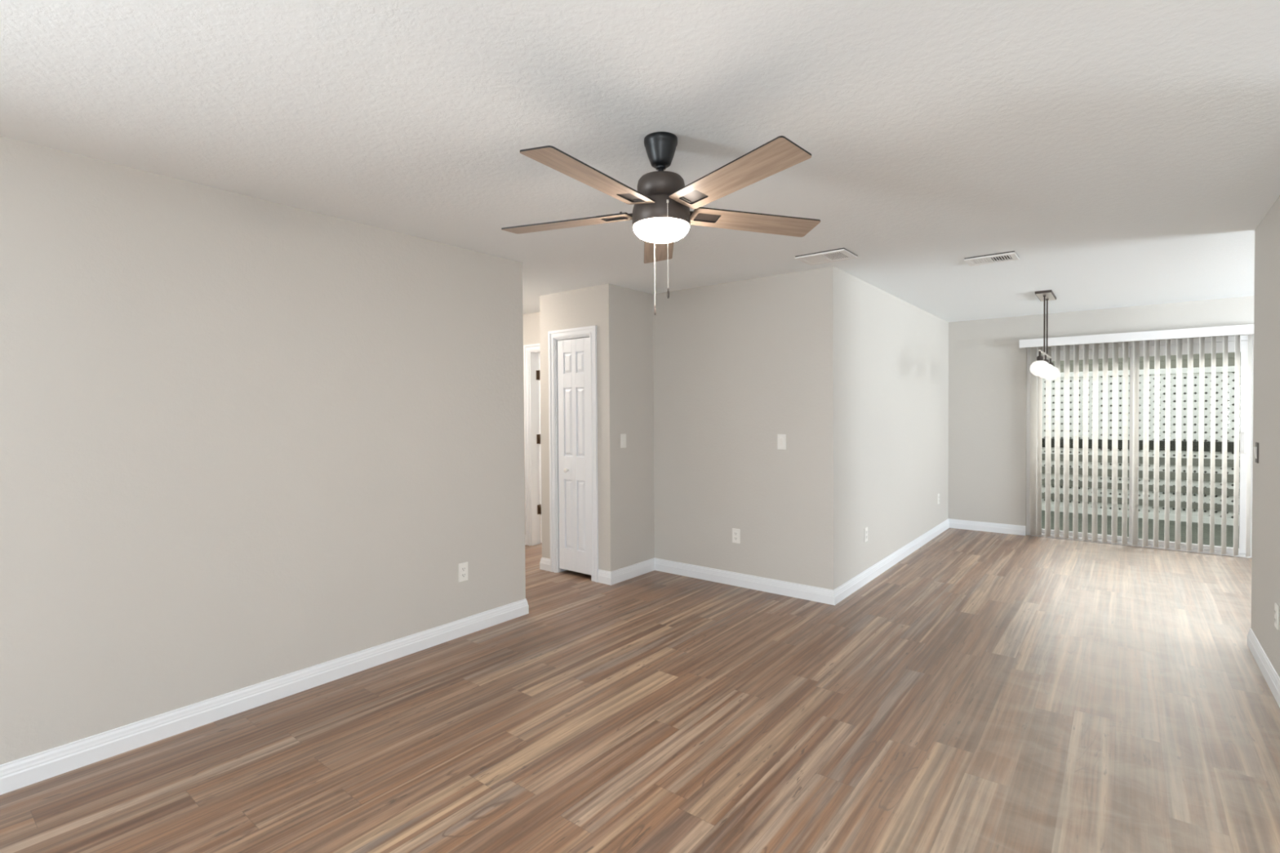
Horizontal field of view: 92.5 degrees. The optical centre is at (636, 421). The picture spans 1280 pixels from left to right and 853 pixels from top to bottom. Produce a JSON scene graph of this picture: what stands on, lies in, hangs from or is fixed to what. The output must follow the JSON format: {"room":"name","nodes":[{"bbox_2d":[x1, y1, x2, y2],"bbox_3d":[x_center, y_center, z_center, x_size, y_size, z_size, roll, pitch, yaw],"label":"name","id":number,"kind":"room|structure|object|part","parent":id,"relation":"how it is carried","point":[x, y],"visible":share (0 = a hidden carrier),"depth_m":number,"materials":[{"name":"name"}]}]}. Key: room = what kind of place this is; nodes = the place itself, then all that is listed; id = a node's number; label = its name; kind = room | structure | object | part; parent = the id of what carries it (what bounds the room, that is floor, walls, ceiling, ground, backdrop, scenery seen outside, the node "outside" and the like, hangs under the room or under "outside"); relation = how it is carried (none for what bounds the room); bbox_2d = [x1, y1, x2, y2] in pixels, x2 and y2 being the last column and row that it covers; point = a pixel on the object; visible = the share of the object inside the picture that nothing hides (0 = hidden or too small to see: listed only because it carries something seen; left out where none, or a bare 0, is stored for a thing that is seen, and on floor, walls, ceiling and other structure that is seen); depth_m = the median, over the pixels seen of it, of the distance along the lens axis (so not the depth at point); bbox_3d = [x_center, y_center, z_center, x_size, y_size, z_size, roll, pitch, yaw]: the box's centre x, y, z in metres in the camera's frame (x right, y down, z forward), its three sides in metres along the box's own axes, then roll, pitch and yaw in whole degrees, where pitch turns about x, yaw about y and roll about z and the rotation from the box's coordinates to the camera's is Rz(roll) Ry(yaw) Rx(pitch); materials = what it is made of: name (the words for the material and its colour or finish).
{"room":"empty living room","nodes":[
{"label":"empty living room","id":0,"kind":"room"},
{"bbox_2d":[0,136,525,764],"bbox_3d":[-4.139,0.170,2.561,3.137,2.440,6.835,0,1,39],"label":"wall","id":1,"kind":"structure","parent":0,"point":[245,441],"depth_m":2.83,"materials":[{"name":"beige paint"}]},
{"bbox_2d":[0,598,528,795],"bbox_3d":[-4.121,1.336,2.581,3.152,0.106,6.850,0,1,39],"label":"baseboard","id":2,"kind":"structure","parent":1,"relation":"attached to","point":[22,772],"depth_m":2.83,"materials":[{"name":"white paint"}]},
{"bbox_2d":[457,561,467,582],"bbox_3d":[-1.092,0.949,3.863,0.009,0.116,0.071,0,1,39],"label":"wall outlet","id":3,"kind":"object","parent":1,"relation":"attached to","point":[462,567],"visible":1,"depth_m":3.86,"materials":[{"name":"white plastic"}]},
{"bbox_2d":[461,566,466,571],"bbox_3d":[-1.090,0.930,3.861,0.003,0.028,0.033,0,1,39],"label":"receptacle","id":4,"kind":"object","parent":3,"relation":"attached to","point":[463,568],"depth_m":3.86,"materials":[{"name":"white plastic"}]},
{"bbox_2d":[461,572,466,577],"bbox_3d":[-1.090,0.969,3.861,0.003,0.028,0.033,0,1,39],"label":"receptacle","id":5,"kind":"object","parent":3,"relation":"attached to","point":[463,574],"depth_m":3.86,"materials":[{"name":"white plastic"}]},
{"bbox_2d":[538,353,540,504],"bbox_3d":[-1.825,0.068,8.070,0.120,2.440,4.905,0,1,39],"label":"wall","id":6,"kind":"structure","parent":0,"point":[539,353],"depth_m":8.57,"materials":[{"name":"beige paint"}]},
{"bbox_2d":[539,283,654,571],"bbox_3d":[-0.351,0.100,5.446,0.815,2.440,0.592,0,1,39],"label":"wall","id":7,"kind":"structure","parent":0,"point":[623,317],"depth_m":5.16,"materials":[{"name":"beige paint"}]},
{"bbox_2d":[539,557,550,571],"bbox_3d":[-0.625,1.265,5.679,0.136,0.106,0.606,0,1,39],"label":"baseboard","id":8,"kind":"structure","parent":7,"relation":"attached to","point":[544,564],"depth_m":5.44,"materials":[{"name":"white paint"}]},
{"bbox_2d":[548,325,598,582],"bbox_3d":[-0.516,0.267,5.247,0.556,2.113,0.149,0,1,39],"label":"door","id":9,"kind":"structure","parent":7,"relation":"in","point":[572,352],"depth_m":5.22,"materials":[{"name":"white paint"}]},
{"bbox_2d":[620,434,626,448],"bbox_3d":[-0.105,0.162,5.088,0.016,0.116,0.071,0,1,39],"label":"light switch","id":10,"kind":"object","parent":7,"relation":"attached to","point":[623,437],"visible":1,"depth_m":5.08,"materials":[{"name":"white plastic"}]},
{"bbox_2d":[0,0,1279,322],"bbox_3d":[0.362,-1.134,2.208,11.000,0.120,12.340,0,1,39],"label":"ceiling","id":11,"kind":"structure","parent":0,"point":[1126,153],"depth_m":2.17,"materials":[{"name":"white paint"}]},
{"bbox_2d":[501,131,820,315],"bbox_3d":[0.072,-0.749,2.302,1.292,0.650,1.240,0,1,39],"label":"ceiling fan","id":12,"kind":"object","parent":11,"relation":"hanging from","point":[661,215],"visible":1,"depth_m":2.24,"materials":[{"name":"brown wood"}]},
{"bbox_3d":[-0.275,-0.795,2.462,0.540,0.006,0.140,0,9,19],"label":"blade","id":13,"kind":"part","parent":12,"relation":"part of","materials":[{"name":"brown wood"}]},
{"bbox_3d":[-0.140,-0.802,2.024,0.140,0.006,0.540,11,6,37],"label":"blade","id":14,"kind":"part","parent":12,"relation":"part of","materials":[{"name":"brown wood"}]},
{"bbox_3d":[0.073,-0.626,2.451,0.003,0.320,0.003,0,1,39],"label":"pull chain","id":15,"kind":"part","parent":12,"relation":"part of","materials":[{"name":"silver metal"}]},
{"bbox_3d":[0.101,-0.791,2.725,0.140,0.006,0.540,-10,-1,1],"label":"blade","id":16,"kind":"part","parent":12,"relation":"part of","materials":[{"name":"brown wood"}]},
{"bbox_3d":[0.095,-0.717,2.337,0.214,0.058,0.214,0,1,39],"label":"lamp shade","id":17,"kind":"part","parent":12,"relation":"part of","materials":[{"name":"white glass"}]},
{"bbox_3d":[0.114,-0.640,2.225,0.003,0.315,0.003,0,1,39],"label":"pull chain","id":18,"kind":"part","parent":12,"relation":"part of","materials":[{"name":"silver metal"}]},
{"bbox_3d":[0.318,-0.803,2.016,0.140,0.006,0.540,12,-8,-34],"label":"blade","id":19,"kind":"part","parent":12,"relation":"part of","materials":[{"name":"brown wood"}]},
{"bbox_3d":[0.467,-0.796,2.450,0.540,0.006,0.140,0,-11,-17],"label":"blade","id":20,"kind":"part","parent":12,"relation":"part of","materials":[{"name":"brown wood"}]},
{"bbox_2d":[795,248,857,265],"bbox_3d":[1.274,-1.101,4.105,0.335,0.018,0.262,0,1,39],"label":"ceiling vent","id":21,"kind":"object","parent":11,"relation":"in","point":[841,254],"visible":1,"depth_m":4.08,"materials":[{"name":"white metal"}]},
{"bbox_2d":[964,250,1019,266],"bbox_3d":[2.426,-1.110,4.183,0.300,0.018,0.220,0,1,39],"label":"ceiling vent","id":22,"kind":"object","parent":11,"relation":"in","point":[1010,255],"visible":1,"depth_m":4.16,"materials":[{"name":"white metal"}]},
{"bbox_2d":[1030,289,1059,380],"bbox_3d":[3.705,-0.770,5.543,0.144,0.756,1.084,0,1,39],"label":"pendant light","id":23,"kind":"object","parent":11,"relation":"hanging from","point":[1042,368],"visible":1,"depth_m":5.45,"materials":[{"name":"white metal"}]},
{"bbox_2d":[1030,351,1049,376],"bbox_3d":[3.413,-0.497,5.180,0.144,0.226,0.144,0,1,39],"label":"shade","id":24,"kind":"object","parent":23,"relation":"attached to","point":[1040,367],"depth_m":5.14,"materials":[{"name":"white glass"}]},
{"bbox_3d":[3.632,-0.868,5.451,0.022,0.513,0.022,0,1,39],"label":"stem","id":25,"kind":"part","parent":23,"relation":"part of","materials":[{"name":"brown metal"}]},
{"bbox_3d":[3.776,-0.872,5.631,0.022,0.513,0.022,0,1,39],"label":"stem","id":26,"kind":"part","parent":23,"relation":"part of","materials":[{"name":"brown metal"}]},
{"bbox_2d":[1039,355,1055,378],"bbox_3d":[3.707,-0.505,5.547,0.144,0.226,0.144,0,1,39],"label":"shade","id":27,"kind":"object","parent":23,"relation":"attached to","point":[1051,371],"depth_m":5.50,"materials":[{"name":"white glass"}]},
{"bbox_2d":[1045,358,1059,380],"bbox_3d":[4.000,-0.513,5.914,0.144,0.226,0.144,0,1,39],"label":"shade","id":28,"kind":"object","parent":23,"relation":"attached to","point":[1056,374],"depth_m":5.87,"materials":[{"name":"white glass"}]},
{"bbox_2d":[0,528,1279,852],"bbox_3d":[0.378,1.425,2.249,11.000,0.120,12.340,0,1,39],"label":"floor","id":29,"kind":"structure","parent":0,"point":[984,691],"depth_m":2.65,"materials":[{"name":"brown wood"}]},
{"bbox_2d":[523,266,839,590],"bbox_3d":[-0.403,0.092,5.943,4.757,2.440,0.120,0,1,39],"label":"wall","id":30,"kind":"structure","parent":0,"point":[738,366],"depth_m":4.83,"materials":[{"name":"beige paint"}]},
{"bbox_2d":[523,343,542,546],"bbox_3d":[-0.595,0.248,6.535,0.836,2.113,0.838,0,1,39],"label":"door","id":31,"kind":"structure","parent":30,"relation":"in","point":[532,432],"depth_m":6.46,"materials":[{"name":"white paint"}]},
{"bbox_2d":[732,528,740,543],"bbox_3d":[0.800,0.918,4.917,0.071,0.116,0.009,0,1,39],"label":"wall outlet","id":32,"kind":"object","parent":30,"relation":"attached to","point":[735,532],"visible":1,"depth_m":4.91,"materials":[{"name":"white plastic"}]},
{"bbox_2d":[777,434,786,449],"bbox_3d":[1.103,0.156,4.655,0.071,0.116,0.016,0,1,39],"label":"light switch","id":33,"kind":"object","parent":30,"relation":"attached to","point":[781,438],"visible":1,"depth_m":4.65,"materials":[{"name":"white plastic"}]},
{"bbox_2d":[839,269,948,586],"bbox_3d":[2.555,0.073,5.933,0.120,2.440,3.557,0,1,39],"label":"wall","id":34,"kind":"structure","parent":0,"point":[894,353],"depth_m":5.39,"materials":[{"name":"beige paint"}]},
{"bbox_2d":[597,518,1026,605],"bbox_3d":[2.159,1.247,5.640,4.942,0.106,1.502,-1,1,-28],"label":"baseboard","id":35,"kind":"structure","parent":34,"relation":"attached to","point":[827,596],"depth_m":5.08,"materials":[{"name":"white paint"}]},
{"bbox_2d":[864,526,867,542],"bbox_3d":[1.866,0.918,4.973,0.009,0.116,0.071,0,1,39],"label":"wall outlet","id":36,"kind":"object","parent":34,"relation":"attached to","point":[865,528],"visible":1,"depth_m":4.96,"materials":[{"name":"white plastic"}]},
{"bbox_2d":[937,493,939,504],"bbox_3d":[3.407,0.872,6.903,0.009,0.116,0.071,0,1,39],"label":"wall outlet","id":37,"kind":"object","parent":34,"relation":"attached to","point":[938,495],"visible":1,"depth_m":6.89,"materials":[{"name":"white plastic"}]},
{"bbox_2d":[948,295,1253,525],"bbox_3d":[5.989,0.057,5.552,5.963,2.440,0.130,0,1,39],"label":"wall","id":38,"kind":"structure","parent":0,"point":[988,365],"depth_m":6.94,"materials":[{"name":"beige paint"}]},
{"bbox_2d":[1019,324,1253,557],"bbox_3d":[4.998,0.179,6.182,1.927,2.144,0.122,0,1,39],"label":"vertical blind","id":39,"kind":"object","parent":38,"relation":"attached to","point":[1036,382],"visible":0.92,"depth_m":6.15,"materials":[{"name":"white plastic"}]},
{"bbox_2d":[1026,334,1253,558],"bbox_3d":[5.087,0.229,6.285,1.830,2.085,0.125,0,1,39],"label":"door","id":40,"kind":"structure","parent":38,"relation":"in","point":[1243,339],"depth_m":6.07,"materials":[{"name":"white plastic"}]},
{"bbox_3d":[4.783,0.237,6.556,0.915,2.003,0.030,0,1,39],"label":"fixed panel","id":41,"kind":"part","parent":40,"relation":"part of","materials":[{"name":"clear glass"}]},
{"bbox_3d":[5.408,0.242,6.008,0.881,2.003,0.032,0,1,39],"label":"sliding panel","id":42,"kind":"part","parent":40,"relation":"part of","materials":[{"name":"white plastic"}]},
{"bbox_3d":[5.703,0.196,5.731,0.026,0.200,0.030,0,1,39],"label":"handle","id":43,"kind":"part","parent":40,"relation":"part of","materials":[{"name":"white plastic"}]},
{"bbox_2d":[1251,195,1279,677],"bbox_3d":[3.049,0.119,2.786,0.120,2.440,1.955,0,1,39],"label":"wall","id":44,"kind":"structure","parent":0,"point":[1265,551],"depth_m":3.23,"materials":[{"name":"beige paint"}]},
{"bbox_2d":[1253,442,1258,463],"bbox_3d":[3.497,0.176,3.457,0.016,0.116,0.071,0,1,39],"label":"light switch","id":45,"kind":"object","parent":44,"relation":"attached to","point":[1256,447],"visible":1,"depth_m":3.44,"materials":[{"name":"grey metal"}]},
{"bbox_3d":[3.501,0.176,3.454,0.006,0.116,0.071,0,1,39],"label":"plate","id":46,"kind":"part","parent":45,"relation":"part of","materials":[{"name":"brown metal"}]},
{"bbox_2d":[1247,627,1279,707],"bbox_3d":[3.061,1.286,2.810,0.149,0.106,1.970,0,1,39],"label":"baseboard","id":47,"kind":"structure","parent":44,"relation":"attached to","point":[1270,675],"depth_m":3.19,"materials":[{"name":"white paint"}]},
{"bbox_2d":[1274,603,1279,630],"bbox_3d":[3.123,0.951,2.989,0.009,0.116,0.071,0,1,39],"label":"wall outlet","id":48,"kind":"object","parent":44,"relation":"attached to","point":[1276,606],"visible":1,"depth_m":2.98,"materials":[{"name":"white plastic"}]},
{"label":"outside","id":49,"kind":"structure","parent":0,"visible":0},
{"bbox_3d":[15.031,1.434,18.847,80.000,0.150,31.840,0,1,39],"label":"lawn","id":50,"kind":"structure","parent":49,"visible":0},
{"bbox_2d":[1051,351,1240,372],"bbox_3d":[10.099,-1.012,12.648,19.000,5.000,3.600,0,1,39],"label":"house","id":51,"kind":"structure","parent":50,"relation":"on","point":[1231,356],"depth_m":11.34,"materials":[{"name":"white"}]},
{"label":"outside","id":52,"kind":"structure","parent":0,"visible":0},
{"bbox_2d":[1041,510,1239,548],"bbox_3d":[6.453,1.304,8.097,9.000,0.030,4.343,0,1,39],"label":"floor","id":53,"kind":"structure","parent":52,"point":[1229,529],"depth_m":7.41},
{"bbox_2d":[1041,365,1240,525],"bbox_3d":[6.602,0.275,8.275,7.990,2.020,0.160,0,1,39],"label":"lattice fence","id":54,"kind":"object","parent":53,"relation":"on","point":[1219,370],"visible":0.1,"depth_m":8.04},
{"bbox_3d":[6.588,1.248,8.266,7.980,0.075,0.027,0,1,39],"label":"rail","id":55,"kind":"part","parent":54,"relation":"part of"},
{"bbox_3d":[6.565,0.311,8.229,7.980,0.126,0.040,0,1,39],"label":"rail","id":56,"kind":"part","parent":54,"relation":"part of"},
{"bbox_3d":[6.589,0.750,8.262,7.834,1.024,0.015,0,1,39],"label":"lattice panel","id":57,"kind":"part","parent":54,"relation":"part of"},
{"bbox_3d":[6.583,-0.184,8.248,7.834,0.894,0.015,0,1,39],"label":"lattice panel","id":58,"kind":"part","parent":54,"relation":"part of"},
{"bbox_3d":[6.583,-0.654,8.245,7.980,0.070,0.080,0,1,39],"label":"rail","id":59,"kind":"part","parent":54,"relation":"part of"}
]}

